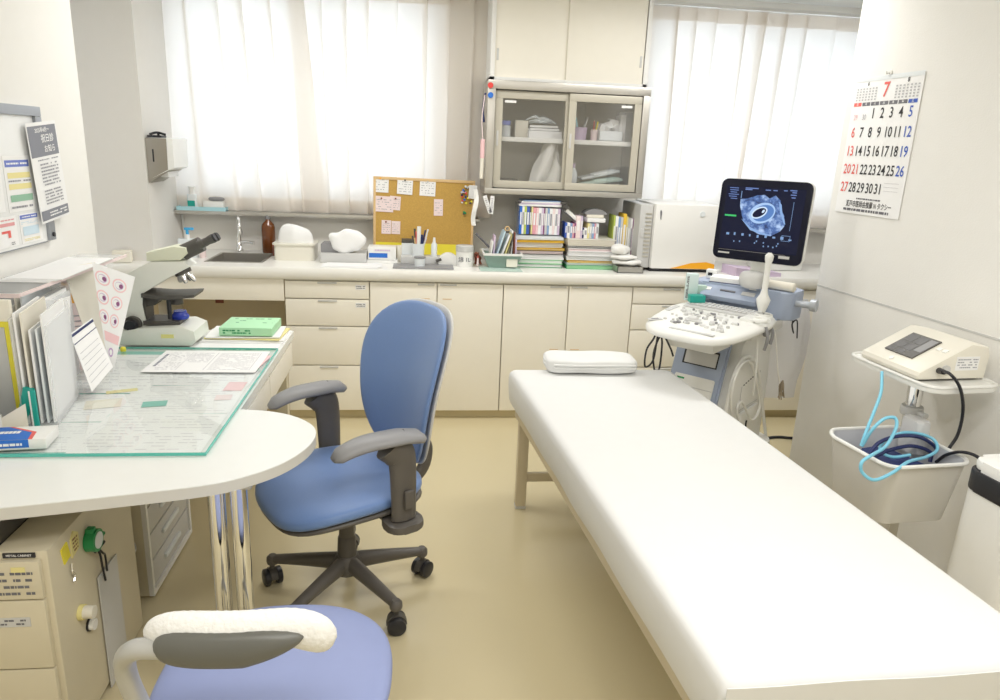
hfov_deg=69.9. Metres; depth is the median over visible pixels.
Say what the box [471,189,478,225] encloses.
ribbon
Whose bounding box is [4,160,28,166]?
print
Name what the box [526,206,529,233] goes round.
booklet
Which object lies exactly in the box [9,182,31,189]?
print
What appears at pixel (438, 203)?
note
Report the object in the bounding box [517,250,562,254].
file
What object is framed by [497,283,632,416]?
base cabinet
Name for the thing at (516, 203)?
rack
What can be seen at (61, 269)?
paper sheets
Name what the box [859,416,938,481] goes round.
tube
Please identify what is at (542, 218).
booklet
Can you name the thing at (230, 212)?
window sill
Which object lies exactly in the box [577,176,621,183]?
pouch
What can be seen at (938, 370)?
plug
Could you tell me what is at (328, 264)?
paper sheets
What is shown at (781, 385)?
tassel
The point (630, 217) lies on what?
booklet
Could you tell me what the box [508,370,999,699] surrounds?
bed
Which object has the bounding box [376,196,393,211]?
note
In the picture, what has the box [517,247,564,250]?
file
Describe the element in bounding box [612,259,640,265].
gauze
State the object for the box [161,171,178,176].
paper towel
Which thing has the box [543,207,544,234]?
booklet
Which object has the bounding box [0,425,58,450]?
carton
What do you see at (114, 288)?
leaflet
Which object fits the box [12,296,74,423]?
file folders
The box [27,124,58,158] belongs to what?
print
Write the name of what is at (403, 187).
note
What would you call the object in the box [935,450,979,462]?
cable
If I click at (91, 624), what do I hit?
magnet
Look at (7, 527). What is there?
paper tray
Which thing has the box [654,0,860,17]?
rail
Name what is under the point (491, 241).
folder
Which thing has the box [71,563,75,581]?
paper clip
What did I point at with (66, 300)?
card
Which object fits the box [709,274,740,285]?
notebook
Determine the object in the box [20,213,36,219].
print
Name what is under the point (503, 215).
wall
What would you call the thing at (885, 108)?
wall calendar
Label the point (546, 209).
booklet
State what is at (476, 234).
baton
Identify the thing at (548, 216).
booklet
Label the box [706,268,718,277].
box
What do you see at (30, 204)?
print
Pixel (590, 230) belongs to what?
booklet
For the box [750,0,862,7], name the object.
ceiling
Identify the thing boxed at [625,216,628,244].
booklet
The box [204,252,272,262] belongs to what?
sink
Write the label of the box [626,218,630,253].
booklet
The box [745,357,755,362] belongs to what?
hook
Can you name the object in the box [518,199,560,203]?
pad
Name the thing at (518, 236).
file
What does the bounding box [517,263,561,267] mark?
file
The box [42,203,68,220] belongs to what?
print
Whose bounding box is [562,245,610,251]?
file
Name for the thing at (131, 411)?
sheet
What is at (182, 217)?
conduit
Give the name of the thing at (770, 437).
cable
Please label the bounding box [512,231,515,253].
folder
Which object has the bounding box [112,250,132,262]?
box
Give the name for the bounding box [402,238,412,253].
box
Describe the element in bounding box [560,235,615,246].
file
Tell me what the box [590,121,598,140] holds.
cup
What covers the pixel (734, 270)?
folder
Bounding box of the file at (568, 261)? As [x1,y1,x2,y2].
[563,257,611,262]
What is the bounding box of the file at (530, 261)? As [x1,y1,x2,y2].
[519,259,561,263]
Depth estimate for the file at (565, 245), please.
4.09 m
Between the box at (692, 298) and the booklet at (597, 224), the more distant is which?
the booklet at (597, 224)
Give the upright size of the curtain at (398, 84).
1.235 m
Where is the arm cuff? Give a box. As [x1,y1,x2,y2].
[861,447,922,464]
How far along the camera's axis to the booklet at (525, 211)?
4.08 m
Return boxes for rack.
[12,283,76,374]
[514,201,559,234]
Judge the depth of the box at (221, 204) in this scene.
4.10 m
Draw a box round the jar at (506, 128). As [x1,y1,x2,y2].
[502,120,510,136]
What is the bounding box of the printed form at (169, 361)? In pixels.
[141,351,269,372]
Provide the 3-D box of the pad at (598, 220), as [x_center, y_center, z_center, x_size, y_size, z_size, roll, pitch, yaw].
[0.547,-0.762,4.176,0.110,0.024,0.120,0,16,-9]
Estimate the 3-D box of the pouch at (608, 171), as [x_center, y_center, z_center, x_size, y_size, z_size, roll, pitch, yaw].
[0.576,-1.032,4.204,0.234,0.068,0.117,-1,16,-12]
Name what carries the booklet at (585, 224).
on the file at (605, 241)
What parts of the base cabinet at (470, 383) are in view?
door, finger pull, door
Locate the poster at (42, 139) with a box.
[25,120,69,224]
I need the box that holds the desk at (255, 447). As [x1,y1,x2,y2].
[0,409,315,610]
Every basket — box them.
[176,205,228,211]
[597,119,622,141]
[829,425,969,523]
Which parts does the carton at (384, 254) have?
blue panel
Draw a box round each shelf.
[0,254,126,297]
[501,136,630,146]
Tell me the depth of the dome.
4.12 m
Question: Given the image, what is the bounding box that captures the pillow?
[543,350,636,373]
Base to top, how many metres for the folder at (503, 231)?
0.188 m
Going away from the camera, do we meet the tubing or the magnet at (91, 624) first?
the magnet at (91, 624)
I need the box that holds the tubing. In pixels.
[525,115,555,124]
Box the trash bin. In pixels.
[946,454,999,612]
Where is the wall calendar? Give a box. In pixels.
[835,70,925,219]
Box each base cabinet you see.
[0,506,142,699]
[154,277,288,379]
[285,279,369,416]
[370,281,502,416]
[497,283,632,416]
[627,286,687,371]
[764,289,816,415]
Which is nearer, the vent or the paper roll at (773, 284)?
the paper roll at (773, 284)
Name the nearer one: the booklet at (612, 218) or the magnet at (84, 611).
the magnet at (84, 611)
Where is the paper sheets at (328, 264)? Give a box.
[321,262,381,267]
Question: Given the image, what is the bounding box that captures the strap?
[791,319,797,337]
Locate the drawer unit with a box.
[130,499,191,595]
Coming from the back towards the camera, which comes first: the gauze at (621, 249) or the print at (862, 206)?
the gauze at (621, 249)
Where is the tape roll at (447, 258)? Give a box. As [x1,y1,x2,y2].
[436,252,455,265]
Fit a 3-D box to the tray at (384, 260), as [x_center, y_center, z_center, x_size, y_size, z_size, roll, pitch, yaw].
[-0.668,-0.510,4.067,0.175,0.018,0.130,1,16,-7]
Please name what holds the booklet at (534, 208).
in the rack at (516, 203)
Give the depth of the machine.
3.11 m
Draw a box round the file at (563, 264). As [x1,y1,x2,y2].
[562,262,612,269]
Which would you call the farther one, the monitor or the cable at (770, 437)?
the cable at (770, 437)
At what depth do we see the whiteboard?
2.32 m
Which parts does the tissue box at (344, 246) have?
lid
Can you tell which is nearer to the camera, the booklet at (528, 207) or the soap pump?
the soap pump
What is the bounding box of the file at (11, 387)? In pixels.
[0,299,22,416]
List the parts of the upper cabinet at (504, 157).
finger pull, sliding door, finger pull, sliding door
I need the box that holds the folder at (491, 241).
[489,239,493,252]
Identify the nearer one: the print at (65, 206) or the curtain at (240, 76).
the print at (65, 206)
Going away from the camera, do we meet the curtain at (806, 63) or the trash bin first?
the trash bin
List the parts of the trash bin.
lid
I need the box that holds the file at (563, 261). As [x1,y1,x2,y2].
[562,260,612,265]
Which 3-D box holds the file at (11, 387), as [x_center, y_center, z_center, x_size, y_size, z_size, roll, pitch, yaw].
[-1.429,0.027,1.981,0.190,0.345,0.015,2,16,0]
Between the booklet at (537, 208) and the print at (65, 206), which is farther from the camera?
the booklet at (537, 208)
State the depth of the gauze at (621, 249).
4.04 m
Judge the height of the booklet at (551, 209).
0.148 m
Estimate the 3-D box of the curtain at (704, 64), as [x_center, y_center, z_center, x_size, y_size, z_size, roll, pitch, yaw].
[1.193,-1.388,4.327,0.708,1.235,0.057,1,16,-7]
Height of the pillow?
0.065 m
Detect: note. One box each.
[372,176,388,192]
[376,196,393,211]
[381,220,390,233]
[390,196,400,210]
[391,221,399,233]
[397,180,412,194]
[419,181,435,196]
[434,199,442,215]
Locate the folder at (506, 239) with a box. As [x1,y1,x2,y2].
[498,233,510,253]
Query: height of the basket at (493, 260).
0.087 m
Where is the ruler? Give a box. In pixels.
[28,389,39,425]
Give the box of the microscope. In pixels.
[120,232,220,345]
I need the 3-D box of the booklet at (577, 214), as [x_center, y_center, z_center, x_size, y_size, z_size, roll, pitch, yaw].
[0.462,-0.721,4.167,0.011,0.125,0.121,1,16,-7]
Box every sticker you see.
[60,542,70,564]
[69,531,79,557]
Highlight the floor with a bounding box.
[100,403,795,699]
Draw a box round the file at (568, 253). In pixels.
[562,247,612,256]
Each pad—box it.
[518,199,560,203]
[518,201,561,204]
[518,202,561,206]
[519,198,560,201]
[583,216,605,222]
[584,214,603,217]
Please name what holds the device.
on the cart
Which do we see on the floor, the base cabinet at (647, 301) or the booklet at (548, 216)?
the base cabinet at (647, 301)
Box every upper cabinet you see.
[480,79,651,198]
[485,0,653,87]
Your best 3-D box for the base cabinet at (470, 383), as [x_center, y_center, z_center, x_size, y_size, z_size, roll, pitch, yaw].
[-0.387,-0.062,4.256,0.727,0.795,0.564,1,16,-7]
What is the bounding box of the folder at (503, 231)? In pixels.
[495,229,505,252]
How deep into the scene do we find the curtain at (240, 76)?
4.02 m
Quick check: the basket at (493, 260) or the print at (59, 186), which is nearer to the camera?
the print at (59, 186)
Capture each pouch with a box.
[577,169,619,179]
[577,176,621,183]
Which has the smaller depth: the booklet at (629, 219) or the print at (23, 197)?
the print at (23, 197)
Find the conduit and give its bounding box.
[181,214,185,237]
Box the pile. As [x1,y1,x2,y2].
[199,326,291,343]
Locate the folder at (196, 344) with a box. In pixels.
[190,342,279,347]
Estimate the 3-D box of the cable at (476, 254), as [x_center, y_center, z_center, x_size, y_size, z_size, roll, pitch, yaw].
[-0.126,-0.523,4.084,0.049,0.072,0.045,1,16,-7]
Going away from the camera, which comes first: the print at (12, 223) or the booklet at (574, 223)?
the print at (12, 223)
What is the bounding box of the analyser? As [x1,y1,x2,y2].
[622,199,718,271]
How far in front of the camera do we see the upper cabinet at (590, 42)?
3.87 m
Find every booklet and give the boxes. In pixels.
[518,206,521,233]
[521,206,524,233]
[523,206,526,233]
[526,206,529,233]
[529,206,531,233]
[530,206,532,233]
[532,206,535,233]
[534,206,538,233]
[536,206,541,233]
[541,207,543,234]
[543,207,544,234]
[544,207,547,234]
[546,207,549,234]
[548,207,552,234]
[550,207,554,234]
[552,207,557,234]
[555,207,560,234]
[561,221,566,237]
[565,221,569,237]
[567,221,572,237]
[571,221,575,237]
[572,214,580,237]
[577,214,582,237]
[583,221,589,237]
[583,226,587,237]
[587,222,591,237]
[590,222,594,238]
[593,222,598,238]
[607,214,615,238]
[613,216,618,258]
[616,215,623,243]
[617,217,620,243]
[618,212,626,244]
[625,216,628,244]
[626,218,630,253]
[628,217,632,253]
[630,217,633,254]
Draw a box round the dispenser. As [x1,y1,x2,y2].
[145,138,187,182]
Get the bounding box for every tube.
[859,371,883,445]
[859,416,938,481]
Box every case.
[19,386,34,417]
[500,178,517,180]
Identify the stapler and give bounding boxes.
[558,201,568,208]
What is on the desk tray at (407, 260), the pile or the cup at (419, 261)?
the cup at (419, 261)
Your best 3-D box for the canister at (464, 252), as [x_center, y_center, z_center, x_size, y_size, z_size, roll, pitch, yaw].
[-0.199,-0.530,4.021,0.100,0.118,0.100,1,16,-7]
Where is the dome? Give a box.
[581,208,606,214]
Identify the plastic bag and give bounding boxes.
[764,299,809,397]
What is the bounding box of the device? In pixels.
[861,325,988,379]
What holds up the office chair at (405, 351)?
on the floor
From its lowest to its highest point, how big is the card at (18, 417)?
0.080 m
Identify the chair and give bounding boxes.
[113,605,391,699]
[255,298,453,636]
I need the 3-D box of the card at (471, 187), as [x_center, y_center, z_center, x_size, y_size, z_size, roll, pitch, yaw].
[-0.157,-0.909,4.117,0.049,0.078,0.003,1,16,-7]
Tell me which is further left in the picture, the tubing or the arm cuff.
the tubing
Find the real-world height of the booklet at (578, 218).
0.125 m
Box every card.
[2,404,28,426]
[57,296,71,363]
[66,262,104,346]
[468,185,476,198]
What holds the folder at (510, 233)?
in the basket at (493, 260)
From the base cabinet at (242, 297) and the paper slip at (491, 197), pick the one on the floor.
the base cabinet at (242, 297)
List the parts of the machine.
slot door, panel, handle, handle knob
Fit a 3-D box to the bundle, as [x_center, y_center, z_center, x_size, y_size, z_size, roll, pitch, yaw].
[0.267,-1.053,4.107,0.197,0.264,0.097,5,16,9]
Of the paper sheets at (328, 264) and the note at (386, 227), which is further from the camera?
the note at (386, 227)
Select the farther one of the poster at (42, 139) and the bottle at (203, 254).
the bottle at (203, 254)
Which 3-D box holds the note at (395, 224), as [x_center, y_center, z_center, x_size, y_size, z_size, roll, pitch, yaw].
[-0.602,-0.708,4.137,0.050,0.074,0.002,2,16,-7]
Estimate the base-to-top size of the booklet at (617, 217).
0.295 m
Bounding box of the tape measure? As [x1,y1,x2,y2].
[83,526,103,551]
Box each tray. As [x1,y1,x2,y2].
[0,518,27,544]
[367,257,397,263]
[393,254,453,269]
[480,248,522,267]
[612,263,643,272]
[851,351,997,393]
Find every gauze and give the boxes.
[610,254,636,259]
[611,244,629,254]
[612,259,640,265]
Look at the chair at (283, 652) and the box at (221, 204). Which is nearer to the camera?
the chair at (283, 652)
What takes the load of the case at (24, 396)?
in the file folders at (41, 335)
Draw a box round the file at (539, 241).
[517,240,563,242]
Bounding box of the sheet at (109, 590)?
[97,554,126,686]
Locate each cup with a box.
[412,243,423,255]
[414,256,425,266]
[575,117,588,139]
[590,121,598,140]
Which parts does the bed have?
leg, rail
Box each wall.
[0,0,97,304]
[182,0,861,263]
[789,0,999,572]
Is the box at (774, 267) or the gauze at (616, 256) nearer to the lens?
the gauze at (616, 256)
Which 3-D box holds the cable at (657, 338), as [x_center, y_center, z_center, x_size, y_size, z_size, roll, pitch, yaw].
[0.701,-0.013,3.143,0.124,0.245,0.049,2,16,-2]
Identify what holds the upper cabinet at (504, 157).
attached to the wall at (503, 215)
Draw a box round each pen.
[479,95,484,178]
[482,93,486,121]
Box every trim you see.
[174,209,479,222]
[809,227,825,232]
[817,284,999,341]
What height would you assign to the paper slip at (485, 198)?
0.102 m
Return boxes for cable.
[474,252,481,264]
[644,335,673,369]
[724,355,766,435]
[730,360,760,422]
[752,335,758,395]
[769,436,792,438]
[773,327,780,383]
[867,434,935,453]
[873,444,932,461]
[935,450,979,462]
[942,370,964,448]
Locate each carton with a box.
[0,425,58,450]
[367,244,397,263]
[619,112,632,141]
[684,272,698,299]
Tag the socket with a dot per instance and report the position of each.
(946, 367)
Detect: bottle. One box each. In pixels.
[199,251,205,257]
[261,215,275,252]
[431,237,436,256]
[572,163,576,182]
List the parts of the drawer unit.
drawer, drawer, handle, drawer, handle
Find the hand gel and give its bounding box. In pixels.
[187,186,197,206]
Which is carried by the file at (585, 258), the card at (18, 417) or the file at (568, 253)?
the file at (568, 253)
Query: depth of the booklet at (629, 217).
4.18 m
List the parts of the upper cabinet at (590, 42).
door, door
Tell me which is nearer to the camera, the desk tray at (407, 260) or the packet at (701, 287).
the packet at (701, 287)
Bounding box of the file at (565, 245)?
[562,243,610,248]
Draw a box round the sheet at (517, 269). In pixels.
[479,267,522,271]
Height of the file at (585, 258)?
0.022 m
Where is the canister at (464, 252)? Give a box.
[456,244,473,266]
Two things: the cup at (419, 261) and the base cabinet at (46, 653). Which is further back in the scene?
the cup at (419, 261)
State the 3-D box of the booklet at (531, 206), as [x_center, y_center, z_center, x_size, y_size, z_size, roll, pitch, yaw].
[0.176,-0.755,4.141,0.009,0.155,0.121,1,16,-7]
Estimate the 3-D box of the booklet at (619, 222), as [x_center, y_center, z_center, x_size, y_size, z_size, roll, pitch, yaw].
[0.685,-0.646,4.246,0.013,0.290,0.121,1,16,-7]
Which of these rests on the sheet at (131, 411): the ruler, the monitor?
the ruler
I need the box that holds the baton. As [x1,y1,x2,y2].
[475,233,489,247]
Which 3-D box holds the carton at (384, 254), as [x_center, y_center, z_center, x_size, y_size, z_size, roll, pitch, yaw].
[-0.667,-0.545,4.057,0.175,0.090,0.130,1,16,-7]
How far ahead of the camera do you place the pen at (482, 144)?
3.93 m
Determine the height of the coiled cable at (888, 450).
0.060 m
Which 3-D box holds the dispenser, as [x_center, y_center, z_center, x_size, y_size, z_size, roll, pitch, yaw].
[-1.755,-1.003,3.780,0.135,0.230,0.239,1,16,-7]
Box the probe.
[756,253,773,312]
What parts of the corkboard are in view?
frame rail, panel, frame rail, frame rail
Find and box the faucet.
[235,215,254,251]
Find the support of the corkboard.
on the countertop
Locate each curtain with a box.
[161,0,323,212]
[298,0,492,217]
[642,6,767,204]
[738,14,859,227]
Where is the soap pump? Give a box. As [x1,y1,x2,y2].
[177,227,198,257]
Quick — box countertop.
[104,249,820,288]
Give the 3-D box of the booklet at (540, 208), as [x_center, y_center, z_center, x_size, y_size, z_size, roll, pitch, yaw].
[0.221,-0.752,4.147,0.017,0.150,0.121,1,16,-7]
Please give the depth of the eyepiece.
2.76 m
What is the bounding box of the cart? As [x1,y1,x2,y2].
[851,351,997,535]
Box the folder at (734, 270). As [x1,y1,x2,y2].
[721,263,780,276]
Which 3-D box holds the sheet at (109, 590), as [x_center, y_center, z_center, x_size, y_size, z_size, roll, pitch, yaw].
[-1.089,0.762,2.017,0.003,0.350,0.120,1,16,-7]
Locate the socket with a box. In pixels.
[942,365,950,371]
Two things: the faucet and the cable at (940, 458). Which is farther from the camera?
the faucet
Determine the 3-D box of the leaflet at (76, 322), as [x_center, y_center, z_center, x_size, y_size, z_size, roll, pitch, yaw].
[-1.487,-0.099,2.531,0.091,0.324,0.205,-5,17,-25]
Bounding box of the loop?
[94,540,107,580]
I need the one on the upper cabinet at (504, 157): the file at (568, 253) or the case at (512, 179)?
the case at (512, 179)
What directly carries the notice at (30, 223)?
attached to the whiteboard
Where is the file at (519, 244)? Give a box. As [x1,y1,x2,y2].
[517,242,562,247]
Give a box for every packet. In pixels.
[397,245,401,261]
[527,125,561,138]
[697,284,706,293]
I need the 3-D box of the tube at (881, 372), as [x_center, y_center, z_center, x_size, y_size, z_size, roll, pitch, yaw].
[1.203,0.186,2.298,0.024,0.184,0.268,12,18,32]
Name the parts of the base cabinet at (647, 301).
drawer, drawer, drawer, drawer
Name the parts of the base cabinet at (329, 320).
drawer, drawer, finger pull, drawer, finger pull, drawer, finger pull, finger pull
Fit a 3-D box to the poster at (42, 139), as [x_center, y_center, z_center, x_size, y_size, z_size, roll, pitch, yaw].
[-1.565,-0.619,2.482,0.003,0.347,0.233,1,16,-7]
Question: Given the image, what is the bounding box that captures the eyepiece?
[211,234,217,241]
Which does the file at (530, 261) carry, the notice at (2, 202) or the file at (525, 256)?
the file at (525, 256)
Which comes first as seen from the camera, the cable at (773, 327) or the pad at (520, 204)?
the cable at (773, 327)
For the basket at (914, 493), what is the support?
hanging from the cart
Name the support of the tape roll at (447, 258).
in the desk tray at (407, 260)
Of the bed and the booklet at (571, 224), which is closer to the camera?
the bed
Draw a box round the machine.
[645,178,818,443]
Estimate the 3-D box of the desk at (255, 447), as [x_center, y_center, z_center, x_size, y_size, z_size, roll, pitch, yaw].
[-1.027,0.611,1.934,1.018,0.700,0.690,1,16,-7]
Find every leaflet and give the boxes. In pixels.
[61,280,82,370]
[92,262,134,371]
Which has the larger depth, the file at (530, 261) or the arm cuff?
the file at (530, 261)
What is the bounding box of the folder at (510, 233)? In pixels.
[503,232,511,253]
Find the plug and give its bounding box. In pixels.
[936,368,944,374]
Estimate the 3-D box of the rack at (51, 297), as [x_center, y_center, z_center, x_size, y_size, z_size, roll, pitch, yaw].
[-1.449,-0.042,2.275,0.100,0.318,0.240,-1,16,-12]
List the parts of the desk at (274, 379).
drawer, drawer, leg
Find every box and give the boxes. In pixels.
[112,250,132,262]
[203,201,224,207]
[219,317,280,335]
[272,224,318,260]
[320,229,367,262]
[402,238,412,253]
[513,120,527,137]
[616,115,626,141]
[687,294,705,302]
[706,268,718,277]
[747,261,801,270]
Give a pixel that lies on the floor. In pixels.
(514, 604)
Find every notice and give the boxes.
[0,173,5,212]
[0,215,18,248]
[1,155,34,212]
[18,211,42,243]
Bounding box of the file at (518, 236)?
[515,234,563,240]
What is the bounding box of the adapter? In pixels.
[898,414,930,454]
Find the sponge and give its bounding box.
[208,197,224,200]
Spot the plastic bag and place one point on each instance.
(791, 350)
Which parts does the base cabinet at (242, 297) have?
panel, apron panel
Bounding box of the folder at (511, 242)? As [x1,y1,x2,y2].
[509,233,513,253]
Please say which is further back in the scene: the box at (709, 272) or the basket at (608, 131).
the basket at (608, 131)
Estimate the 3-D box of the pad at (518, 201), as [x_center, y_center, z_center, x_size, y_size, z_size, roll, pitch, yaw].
[0.230,-0.851,4.141,0.235,0.006,0.150,1,16,-7]
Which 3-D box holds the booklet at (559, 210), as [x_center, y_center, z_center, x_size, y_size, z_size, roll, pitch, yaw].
[0.331,-0.750,4.160,0.013,0.148,0.121,1,16,-7]
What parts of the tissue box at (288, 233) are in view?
rim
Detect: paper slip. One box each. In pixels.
[483,195,490,212]
[489,196,494,213]
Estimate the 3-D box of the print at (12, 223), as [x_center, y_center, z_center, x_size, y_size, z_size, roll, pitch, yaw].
[-1.549,-0.380,2.205,0.001,0.011,0.196,1,16,-7]
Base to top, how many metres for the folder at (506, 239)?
0.172 m
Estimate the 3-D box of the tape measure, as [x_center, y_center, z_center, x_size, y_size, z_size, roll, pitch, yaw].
[-1.058,0.490,1.861,0.028,0.069,0.060,1,16,-7]
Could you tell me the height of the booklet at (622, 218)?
0.290 m
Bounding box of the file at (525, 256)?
[521,254,563,259]
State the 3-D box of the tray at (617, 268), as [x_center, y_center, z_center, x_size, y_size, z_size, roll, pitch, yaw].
[0.728,-0.470,4.097,0.150,0.035,0.140,1,16,-7]
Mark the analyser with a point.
(668, 235)
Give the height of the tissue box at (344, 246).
0.186 m
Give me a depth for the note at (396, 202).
4.10 m
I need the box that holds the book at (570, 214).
[561,209,575,220]
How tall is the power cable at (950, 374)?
0.309 m
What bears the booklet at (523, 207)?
in the rack at (516, 203)
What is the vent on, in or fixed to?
attached to the analyser
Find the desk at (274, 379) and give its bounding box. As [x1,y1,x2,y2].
[118,330,293,414]
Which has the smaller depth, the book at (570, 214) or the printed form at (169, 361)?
the printed form at (169, 361)
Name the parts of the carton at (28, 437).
blue panel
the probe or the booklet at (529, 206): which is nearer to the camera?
the probe
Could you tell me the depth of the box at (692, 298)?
3.23 m
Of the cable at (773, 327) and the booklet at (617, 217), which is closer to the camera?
the cable at (773, 327)
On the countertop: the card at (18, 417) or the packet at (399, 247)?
the packet at (399, 247)
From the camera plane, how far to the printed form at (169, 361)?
2.61 m
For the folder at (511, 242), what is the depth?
3.99 m
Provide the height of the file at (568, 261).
0.010 m
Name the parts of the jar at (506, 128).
lid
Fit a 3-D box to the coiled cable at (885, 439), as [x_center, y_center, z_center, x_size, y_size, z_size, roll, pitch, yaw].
[1.277,0.315,2.256,0.301,0.099,0.035,-2,16,-14]
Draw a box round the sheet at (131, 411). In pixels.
[0,347,277,456]
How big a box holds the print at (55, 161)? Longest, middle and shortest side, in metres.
0.125 x 0.073 x 0.001 m
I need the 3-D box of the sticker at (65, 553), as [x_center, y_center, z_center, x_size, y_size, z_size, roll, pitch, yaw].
[-1.057,0.495,1.740,0.003,0.050,0.040,1,16,-7]
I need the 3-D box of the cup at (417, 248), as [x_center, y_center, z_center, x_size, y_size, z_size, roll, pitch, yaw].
[-0.462,-0.567,4.033,0.072,0.070,0.071,1,16,-7]
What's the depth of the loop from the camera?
1.92 m
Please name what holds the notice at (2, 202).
attached to the whiteboard
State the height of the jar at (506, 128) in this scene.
0.090 m
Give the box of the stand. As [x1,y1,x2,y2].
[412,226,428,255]
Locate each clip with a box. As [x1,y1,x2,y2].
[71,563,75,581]
[147,131,165,137]
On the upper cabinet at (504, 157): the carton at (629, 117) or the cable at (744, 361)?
the carton at (629, 117)
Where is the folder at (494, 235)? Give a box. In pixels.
[492,234,495,252]
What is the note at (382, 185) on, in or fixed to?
attached to the corkboard
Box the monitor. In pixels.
[713,178,815,290]
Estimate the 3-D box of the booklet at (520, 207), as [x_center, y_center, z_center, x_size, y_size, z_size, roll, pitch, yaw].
[0.111,-0.755,4.133,0.013,0.155,0.121,1,16,-7]
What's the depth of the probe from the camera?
3.03 m
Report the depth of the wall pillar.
3.63 m
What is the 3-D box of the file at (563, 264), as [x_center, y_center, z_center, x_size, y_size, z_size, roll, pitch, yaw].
[0.506,-0.506,4.217,0.280,0.022,0.230,1,16,-6]
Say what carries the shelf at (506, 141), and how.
attached to the upper cabinet at (504, 157)
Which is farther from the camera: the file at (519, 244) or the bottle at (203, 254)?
the file at (519, 244)
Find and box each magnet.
[76,604,97,620]
[86,618,97,631]
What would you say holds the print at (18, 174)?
attached to the notice at (17, 173)
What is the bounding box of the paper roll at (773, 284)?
[768,279,796,292]
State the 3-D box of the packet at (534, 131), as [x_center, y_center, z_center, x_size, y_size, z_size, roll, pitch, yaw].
[0.246,-1.256,4.127,0.197,0.070,0.160,1,16,-7]
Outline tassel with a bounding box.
[778,380,784,399]
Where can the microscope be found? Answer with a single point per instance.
(142, 326)
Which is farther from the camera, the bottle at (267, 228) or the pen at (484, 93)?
the bottle at (267, 228)
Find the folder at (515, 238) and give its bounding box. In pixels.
[515,238,516,253]
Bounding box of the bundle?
[529,143,560,181]
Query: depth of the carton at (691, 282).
3.27 m
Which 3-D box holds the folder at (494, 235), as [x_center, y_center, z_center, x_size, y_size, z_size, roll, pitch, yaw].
[-0.039,-0.573,4.054,0.016,0.160,0.100,1,16,-7]
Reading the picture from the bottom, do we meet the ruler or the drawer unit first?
the drawer unit
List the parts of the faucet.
spout, lever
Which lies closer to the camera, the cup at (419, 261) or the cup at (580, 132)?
the cup at (419, 261)
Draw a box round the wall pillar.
[69,0,183,314]
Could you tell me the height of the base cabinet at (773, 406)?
0.795 m
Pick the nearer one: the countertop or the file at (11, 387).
the file at (11, 387)
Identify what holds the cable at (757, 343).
hanging from the machine
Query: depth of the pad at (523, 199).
4.10 m
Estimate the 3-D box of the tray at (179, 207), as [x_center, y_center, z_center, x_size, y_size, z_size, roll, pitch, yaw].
[-1.714,-0.817,4.125,0.270,0.022,0.068,1,16,-7]
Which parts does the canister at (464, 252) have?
lid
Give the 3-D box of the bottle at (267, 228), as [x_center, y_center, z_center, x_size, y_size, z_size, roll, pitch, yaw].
[-1.355,-0.679,4.186,0.076,0.224,0.076,1,16,-7]
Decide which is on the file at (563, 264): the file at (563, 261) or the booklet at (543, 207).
the file at (563, 261)
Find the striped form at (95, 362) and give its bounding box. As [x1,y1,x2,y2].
[70,318,112,391]
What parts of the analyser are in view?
socket panel, foot plate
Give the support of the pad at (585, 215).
on the pad at (598, 220)
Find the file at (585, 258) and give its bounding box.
[563,252,612,260]
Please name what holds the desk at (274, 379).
on the floor
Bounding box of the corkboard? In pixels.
[373,176,474,254]
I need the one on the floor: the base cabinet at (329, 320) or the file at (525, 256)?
the base cabinet at (329, 320)
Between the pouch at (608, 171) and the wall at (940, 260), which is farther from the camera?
the pouch at (608, 171)
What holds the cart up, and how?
on the floor
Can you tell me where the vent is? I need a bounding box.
[642,213,651,256]
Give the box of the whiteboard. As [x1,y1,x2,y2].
[0,103,55,253]
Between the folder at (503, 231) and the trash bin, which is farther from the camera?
the folder at (503, 231)
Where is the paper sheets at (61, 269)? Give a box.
[0,257,112,282]
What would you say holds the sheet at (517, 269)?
on the countertop
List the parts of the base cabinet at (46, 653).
name plate, drawer, drawer, drawer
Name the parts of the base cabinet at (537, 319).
door, finger pull, door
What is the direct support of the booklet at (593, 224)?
on the file at (605, 241)
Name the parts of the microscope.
fine knob, coarse knob, arm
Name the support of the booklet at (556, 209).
in the rack at (516, 203)
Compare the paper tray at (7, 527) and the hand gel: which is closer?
the paper tray at (7, 527)
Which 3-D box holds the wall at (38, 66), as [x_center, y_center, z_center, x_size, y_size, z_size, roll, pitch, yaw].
[-1.633,0.068,0.611,0.500,2.410,4.690,1,16,-7]
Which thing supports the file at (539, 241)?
on the file at (519, 244)
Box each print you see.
[0,222,14,227]
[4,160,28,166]
[7,172,29,178]
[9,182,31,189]
[11,193,32,201]
[12,204,32,208]
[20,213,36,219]
[23,224,39,235]
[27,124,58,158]
[40,161,60,185]
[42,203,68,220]
[45,186,63,204]
[50,206,66,215]
[843,198,887,214]
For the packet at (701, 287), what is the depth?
3.27 m
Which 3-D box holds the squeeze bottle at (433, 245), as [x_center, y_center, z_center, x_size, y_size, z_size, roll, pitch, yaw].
[-0.372,-0.583,4.038,0.034,0.105,0.034,1,16,-7]
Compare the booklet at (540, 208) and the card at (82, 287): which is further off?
the booklet at (540, 208)
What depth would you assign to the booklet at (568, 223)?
4.11 m
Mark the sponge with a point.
(209, 198)

